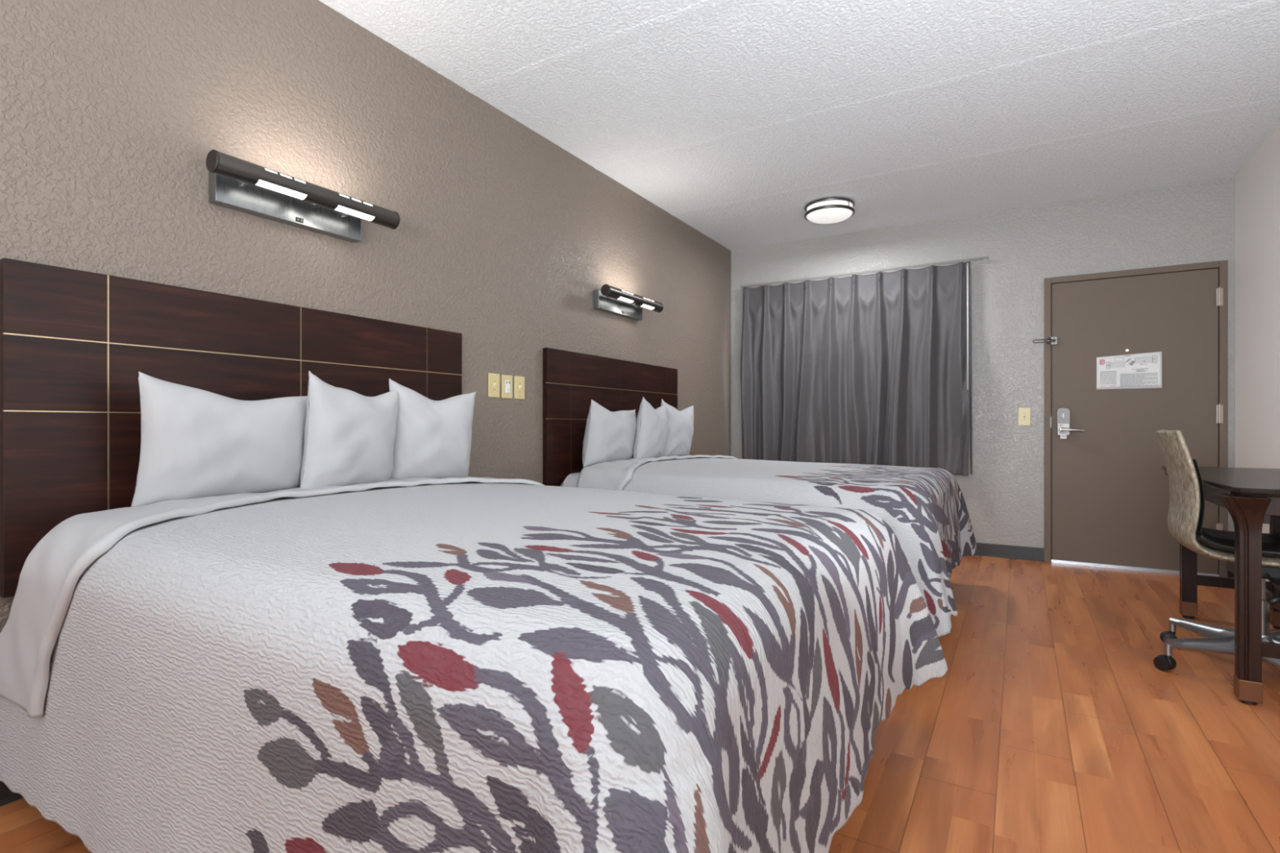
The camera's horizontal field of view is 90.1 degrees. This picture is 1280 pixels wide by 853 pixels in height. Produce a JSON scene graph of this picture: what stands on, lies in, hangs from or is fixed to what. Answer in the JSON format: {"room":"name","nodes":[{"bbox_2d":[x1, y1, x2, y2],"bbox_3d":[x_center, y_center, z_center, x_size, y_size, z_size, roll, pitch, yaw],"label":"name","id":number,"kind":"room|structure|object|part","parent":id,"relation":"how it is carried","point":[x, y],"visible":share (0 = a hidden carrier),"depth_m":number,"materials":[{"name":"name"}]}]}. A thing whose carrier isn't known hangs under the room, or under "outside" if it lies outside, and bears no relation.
{"room":"hotel room","nodes":[
{"label":"hotel room","id":0,"kind":"room"},
{"bbox_2d":[0,0,731,633],"bbox_3d":[-1.887,-0.316,1.443,0.100,2.631,10.557,0,0,31],"label":"wall","id":1,"kind":"structure","parent":0,"point":[113,112],"depth_m":2.52,"materials":[{"name":"beige paint"}]},
{"bbox_2d":[0,781,23,806],"bbox_3d":[-1.841,0.950,1.409,0.012,0.098,10.545,0,0,31],"label":"baseboard","id":2,"kind":"structure","parent":1,"relation":"attached to","point":[6,796],"depth_m":1.69,"materials":[{"name":"grey plastic"}]},
{"bbox_2d":[0,257,462,598],"bbox_3d":[-1.265,0.006,2.356,0.030,0.887,1.592,0,0,31],"label":"headboard","id":3,"kind":"object","parent":1,"relation":"attached to","point":[75,344],"visible":0.58,"depth_m":1.88,"materials":[{"name":"brown wood"}]},
{"bbox_2d":[205,149,399,242],"bbox_3d":[-1.211,-0.803,2.323,0.163,0.130,0.686,0,0,31],"label":"wall sconce","id":4,"kind":"object","parent":1,"relation":"attached to","point":[236,184],"visible":1,"depth_m":2.25,"materials":[{"name":"silver metal"}]},
{"bbox_3d":[-1.272,-0.795,2.336,0.045,0.115,0.540,0,0,31],"label":"plate","id":5,"kind":"part","parent":4,"relation":"part of","materials":[{"name":"silver metal"}]},
{"bbox_2d":[295,216,303,222],"bbox_3d":[-1.245,-0.753,2.336,0.002,0.016,0.028,0,0,31],"label":"rocker switch","id":6,"kind":"object","parent":4,"relation":"attached to","point":[298,219],"depth_m":2.34,"materials":[{"name":"grey plastic"}]},
{"bbox_2d":[255,168,374,221],"bbox_3d":[-1.171,-0.833,2.300,0.061,0.061,0.580,0,0,31],"label":"diffuser","id":7,"kind":"object","parent":4,"relation":"attached to","point":[268,179],"depth_m":2.27,"materials":[{"name":"white plastic"}]},
{"bbox_2d":[488,373,499,397],"bbox_3d":[-0.739,-0.206,3.258,0.022,0.122,0.080,0,0,31],"label":"switch plate","id":8,"kind":"object","parent":1,"relation":"attached to","point":[493,379],"visible":1,"depth_m":3.25,"materials":[{"name":"beige plastic"}]},
{"bbox_2d":[501,374,512,398],"bbox_3d":[-0.694,-0.204,3.344,0.012,0.122,0.080,0,0,31],"label":"outlet plate","id":9,"kind":"object","parent":1,"relation":"attached to","point":[506,380],"visible":1,"depth_m":3.33,"materials":[{"name":"beige plastic"}]},
{"bbox_2d":[505,380,510,393],"bbox_3d":[-0.692,-0.204,3.343,0.006,0.068,0.033,0,0,31],"label":"receptacle","id":10,"kind":"object","parent":9,"relation":"attached to","point":[507,382],"depth_m":3.34,"materials":[{"name":"white plastic"}]},
{"bbox_2d":[514,375,524,399],"bbox_3d":[-0.640,-0.204,3.424,0.022,0.122,0.080,0,0,31],"label":"switch plate","id":11,"kind":"object","parent":1,"relation":"attached to","point":[519,381],"visible":1,"depth_m":3.42,"materials":[{"name":"beige plastic"}]},
{"bbox_2d":[542,347,677,486],"bbox_3d":[-0.128,0.006,4.272,0.030,0.887,1.592,0,0,31],"label":"headboard","id":12,"kind":"object","parent":1,"relation":"attached to","point":[571,380],"visible":0.6,"depth_m":3.84,"materials":[{"name":"brown wood"}]},
{"bbox_2d":[592,284,663,320],"bbox_3d":[-0.079,-0.803,4.232,0.163,0.130,0.686,0,0,31],"label":"wall sconce","id":13,"kind":"object","parent":1,"relation":"attached to","point":[611,300],"visible":1,"depth_m":4.16,"materials":[{"name":"silver metal"}]},
{"bbox_3d":[-0.140,-0.795,4.245,0.045,0.115,0.540,0,0,31],"label":"plate","id":14,"kind":"part","parent":13,"relation":"part of","materials":[{"name":"silver metal"}]},
{"bbox_3d":[-0.039,-0.833,4.209,0.068,0.068,0.680,0,0,31],"label":"lamp shade","id":15,"kind":"part","parent":13,"relation":"part of","materials":[{"name":"grey"}]},
{"bbox_2d":[617,290,653,309],"bbox_3d":[-0.039,-0.833,4.209,0.061,0.061,0.580,0,0,31],"label":"diffuser","id":16,"kind":"object","parent":13,"relation":"attached to","point":[624,295],"depth_m":4.18,"materials":[{"name":"white plastic"}]},
{"bbox_2d":[0,555,1279,852],"bbox_3d":[-0.241,1.049,0.670,3.720,0.100,10.907,0,0,31],"label":"floor","id":17,"kind":"structure","parent":0,"point":[1051,724],"depth_m":2.04,"materials":[{"name":"laminate"}]},
{"bbox_2d":[560,472,580,487],"bbox_3d":[0.712,0.635,3.774,1.870,0.728,1.544,0,0,31],"label":"bed","id":18,"kind":"object","parent":17,"relation":"on","point":[571,480],"visible":0.02,"depth_m":3.56,"materials":[{"name":"white fabric"}]},
{"bbox_2d":[622,457,978,637],"bbox_3d":[0.766,0.568,3.745,2.083,0.700,1.864,0,0,31],"label":"bedspread","id":19,"kind":"object","parent":18,"relation":"on","point":[926,508],"visible":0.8,"depth_m":2.99,"materials":[{"name":"white fabric"}]},
{"bbox_2d":[577,454,737,490],"bbox_3d":[0.111,0.434,4.131,0.552,0.475,1.671,0,0,31],"label":"sheet","id":20,"kind":"object","parent":19,"relation":"on","point":[615,474],"visible":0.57,"depth_m":3.46,"materials":[{"name":"grey fabric"}]},
{"bbox_2d":[582,399,636,467],"bbox_3d":[-0.180,0.046,3.841,0.192,0.388,0.523,0,0,27],"label":"pillow","id":21,"kind":"object","parent":20,"relation":"on","point":[609,436],"visible":0.91,"depth_m":3.68,"materials":[{"name":"grey fabric"}]},
{"bbox_2d":[632,396,667,458],"bbox_3d":[0.065,0.029,4.130,0.176,0.417,0.398,0,0,22],"label":"pillow","id":22,"kind":"object","parent":20,"relation":"on","point":[651,429],"visible":0.88,"depth_m":3.99,"materials":[{"name":"grey fabric"}]},
{"bbox_2d":[660,399,693,456],"bbox_3d":[0.244,0.030,4.468,0.407,0.417,0.190,0,0,-45],"label":"pillow","id":23,"kind":"object","parent":20,"relation":"on","point":[680,423],"visible":0.6,"depth_m":4.38,"materials":[{"name":"grey fabric"}]},
{"bbox_2d":[1153,430,1279,671],"bbox_3d":[2.481,0.509,2.539,0.729,0.981,0.712,0,0,29],"label":"office chair","id":24,"kind":"object","parent":17,"relation":"on","point":[1185,517],"visible":0.88,"depth_m":2.56,"materials":[{"name":"beige fabric"}]},
{"bbox_3d":[2.151,0.910,2.600,0.026,0.046,0.026,0,0,29],"label":"stem","id":25,"kind":"part","parent":24,"relation":"part of","materials":[{"name":"silver metal"}]},
{"bbox_3d":[2.421,0.910,2.903,0.026,0.046,0.026,0,0,29],"label":"stem","id":26,"kind":"part","parent":24,"relation":"part of","materials":[{"name":"silver metal"}]},
{"bbox_3d":[2.308,0.887,2.585,0.315,0.100,0.076,0,0,6],"label":"arm","id":27,"kind":"part","parent":24,"relation":"part of","materials":[{"name":"silver metal"}]},
{"bbox_3d":[2.455,0.887,2.749,0.076,0.100,0.315,0,0,-12],"label":"arm","id":28,"kind":"part","parent":24,"relation":"part of","materials":[{"name":"silver metal"}]},
{"bbox_2d":[1195,528,1279,556],"bbox_3d":[2.486,0.458,2.571,0.465,0.090,0.430,0,0,29],"label":"seat cushion","id":29,"kind":"object","parent":24,"relation":"on","point":[1209,542],"depth_m":2.50,"materials":[{"name":"black leather"}]},
{"bbox_3d":[2.412,0.887,2.400,0.084,0.100,0.319,0,0,29],"label":"arm","id":30,"kind":"part","parent":24,"relation":"part of","materials":[{"name":"silver metal"}]},
{"bbox_3d":[2.430,0.606,2.450,0.029,0.054,0.147,0,0,23],"label":"lever","id":31,"kind":"part","parent":24,"relation":"part of","materials":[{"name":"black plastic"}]},
{"bbox_3d":[2.462,0.650,2.472,0.102,0.083,0.044,0,0,-38],"label":"tilt knob","id":32,"kind":"part","parent":24,"relation":"part of","materials":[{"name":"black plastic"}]},
{"bbox_3d":[2.657,0.887,2.661,0.315,0.100,0.076,0,0,-30],"label":"arm","id":33,"kind":"part","parent":24,"relation":"part of","materials":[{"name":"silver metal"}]},
{"bbox_3d":[2.635,0.887,2.442,0.315,0.100,0.076,0,0,42],"label":"arm","id":34,"kind":"part","parent":24,"relation":"part of","materials":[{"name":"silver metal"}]},
{"bbox_2d":[1161,466,1279,705],"bbox_3d":[2.711,0.611,2.773,0.579,0.777,1.504,0,0,31],"label":"desk","id":35,"kind":"object","parent":17,"relation":"on","point":[1251,495],"visible":0.68,"depth_m":2.29,"materials":[{"name":"brown wood"}]},
{"bbox_3d":[2.844,0.584,3.346,0.128,0.661,0.141,0,0,31],"label":"leg","id":36,"kind":"part","parent":35,"relation":"part of","materials":[{"name":"brown wood"}]},
{"bbox_3d":[2.169,0.584,2.302,0.128,0.661,0.141,0,0,31],"label":"leg","id":37,"kind":"part","parent":35,"relation":"part of","materials":[{"name":"brown wood"}]},
{"bbox_3d":[3.178,0.584,3.148,0.128,0.661,0.141,0,0,31],"label":"leg","id":38,"kind":"part","parent":35,"relation":"part of","materials":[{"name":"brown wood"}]},
{"bbox_2d":[319,0,1279,250],"bbox_3d":[-0.304,-1.691,0.562,3.720,0.122,10.657,0,0,31],"label":"ceiling","id":39,"kind":"structure","parent":0,"point":[731,117],"depth_m":3.12,"materials":[{"name":"white paint"}]},
{"bbox_2d":[804,197,854,223],"bbox_3d":[1.399,-1.574,4.717,0.360,0.116,0.360,0,0,31],"label":"ceiling light","id":40,"kind":"object","parent":39,"relation":"attached to","point":[829,210],"visible":1,"depth_m":4.61,"materials":[{"name":"grey"}]},
{"bbox_2d":[731,175,1235,547],"bbox_3d":[2.414,-0.316,5.145,3.720,2.631,0.200,0,0,31],"label":"wall","id":41,"kind":"structure","parent":0,"point":[1193,222],"depth_m":4.80,"materials":[{"name":"grey paint"}]},
{"bbox_2d":[740,256,989,288],"bbox_3d":[1.794,-1.272,5.359,1.995,0.042,0.066,0,0,31],"label":"track","id":42,"kind":"object","parent":41,"relation":"attached to","point":[984,259],"visible":0.91,"depth_m":5.25,"materials":[{"name":"grey metal"}]},
{"bbox_2d":[740,261,972,475],"bbox_3d":[1.715,-0.441,5.316,1.867,1.642,0.152,0,0,29],"label":"curtain","id":43,"kind":"object","parent":42,"relation":"hanging from","point":[870,369],"visible":0.92,"depth_m":5.27,"materials":[{"name":"grey fabric"}]},
{"bbox_2d":[966,262,968,389],"bbox_3d":[2.462,-0.747,4.797,0.011,0.952,0.015,0,0,31],"label":"wand","id":44,"kind":"object","parent":43,"relation":"hanging from","point":[967,263],"visible":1,"depth_m":4.79,"materials":[{"name":"white plastic"}]},
{"bbox_2d":[973,542,1044,561],"bbox_3d":[1.908,0.950,5.323,2.468,0.098,0.012,0,0,31],"label":"baseboard","id":45,"kind":"structure","parent":41,"relation":"attached to","point":[1022,553],"depth_m":4.80,"materials":[{"name":"grey plastic"}]},
{"bbox_2d":[1017,407,1031,425],"bbox_3d":[2.861,-0.067,4.751,0.080,0.134,0.022,0,0,31],"label":"switch plate","id":46,"kind":"object","parent":41,"relation":"attached to","point":[1024,413],"visible":1,"depth_m":4.75,"materials":[{"name":"beige plastic"}]},
{"bbox_2d":[1032,260,1227,577],"bbox_3d":[3.385,-0.041,4.469,1.085,2.080,0.213,0,0,31],"label":"door","id":47,"kind":"structure","parent":41,"relation":"in","point":[1107,488],"depth_m":4.44,"materials":[{"name":"brown paint"}]},
{"bbox_3d":[3.063,-0.029,4.617,0.086,0.207,0.022,0,0,31],"label":"lock plate","id":48,"kind":"part","parent":47,"relation":"part of","materials":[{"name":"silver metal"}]},
{"bbox_3d":[3.081,0.027,4.560,0.148,0.034,0.060,0,0,31],"label":"lever","id":49,"kind":"part","parent":47,"relation":"part of","materials":[{"name":"silver metal"}]},
{"bbox_2d":[1096,351,1161,389],"bbox_3d":[3.391,-0.380,4.431,0.362,0.248,0.009,0,0,32],"label":"notice","id":50,"kind":"object","parent":47,"relation":"attached to","point":[1137,371],"visible":1,"depth_m":4.43,"materials":[{"name":"white paper"}]},
{"bbox_2d":[1227,570,1234,577],"bbox_3d":[3.858,0.950,4.165,0.036,0.098,0.012,0,0,31],"label":"baseboard","id":51,"kind":"structure","parent":41,"relation":"attached to","point":[1230,575],"depth_m":4.17,"materials":[{"name":"grey plastic"}]},
{"bbox_2d":[1235,123,1279,581],"bbox_3d":[1.227,-0.316,-0.404,0.100,2.631,10.557,0,0,31],"label":"wall","id":52,"kind":"structure","parent":0,"point":[1257,183],"depth_m":3.77,"materials":[{"name":"white paint"}]},
{"bbox_3d":[-0.425,0.635,1.858,1.870,0.728,1.544,0,0,31],"label":"bed","id":53,"kind":"object","parent":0,"visible":0},
{"bbox_2d":[0,481,947,852],"bbox_3d":[-0.361,0.569,1.819,2.109,0.697,1.889,0,0,31],"label":"bedspread","id":54,"kind":"object","parent":53,"relation":"on","point":[469,667],"visible":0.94,"depth_m":1.04,"materials":[{"name":"white fabric"}]},
{"bbox_2d":[0,476,544,718],"bbox_3d":[-1.026,0.434,2.215,0.552,0.474,1.673,0,0,31],"label":"sheet","id":55,"kind":"object","parent":54,"relation":"on","point":[49,576],"visible":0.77,"depth_m":1.51,"materials":[{"name":"grey fabric"}]},
{"bbox_2d":[131,371,308,506],"bbox_3d":[-1.278,0.046,1.992,0.193,0.388,0.515,0,0,33],"label":"pillow","id":56,"kind":"object","parent":55,"relation":"on","point":[196,442],"visible":0.87,"depth_m":1.87,"materials":[{"name":"grey fabric"}]},
{"bbox_2d":[299,370,399,488],"bbox_3d":[-1.032,0.030,2.280,0.168,0.418,0.398,0,0,25],"label":"pillow","id":57,"kind":"object","parent":55,"relation":"on","point":[349,438],"visible":0.87,"depth_m":2.18,"materials":[{"name":"grey fabric"}]},
{"bbox_2d":[388,378,475,479],"bbox_3d":[-0.856,0.029,2.613,0.176,0.418,0.413,0,0,40],"label":"pillow","id":58,"kind":"object","parent":55,"relation":"on","point":[433,438],"visible":0.78,"depth_m":2.54,"materials":[{"name":"grey fabric"}]}
]}

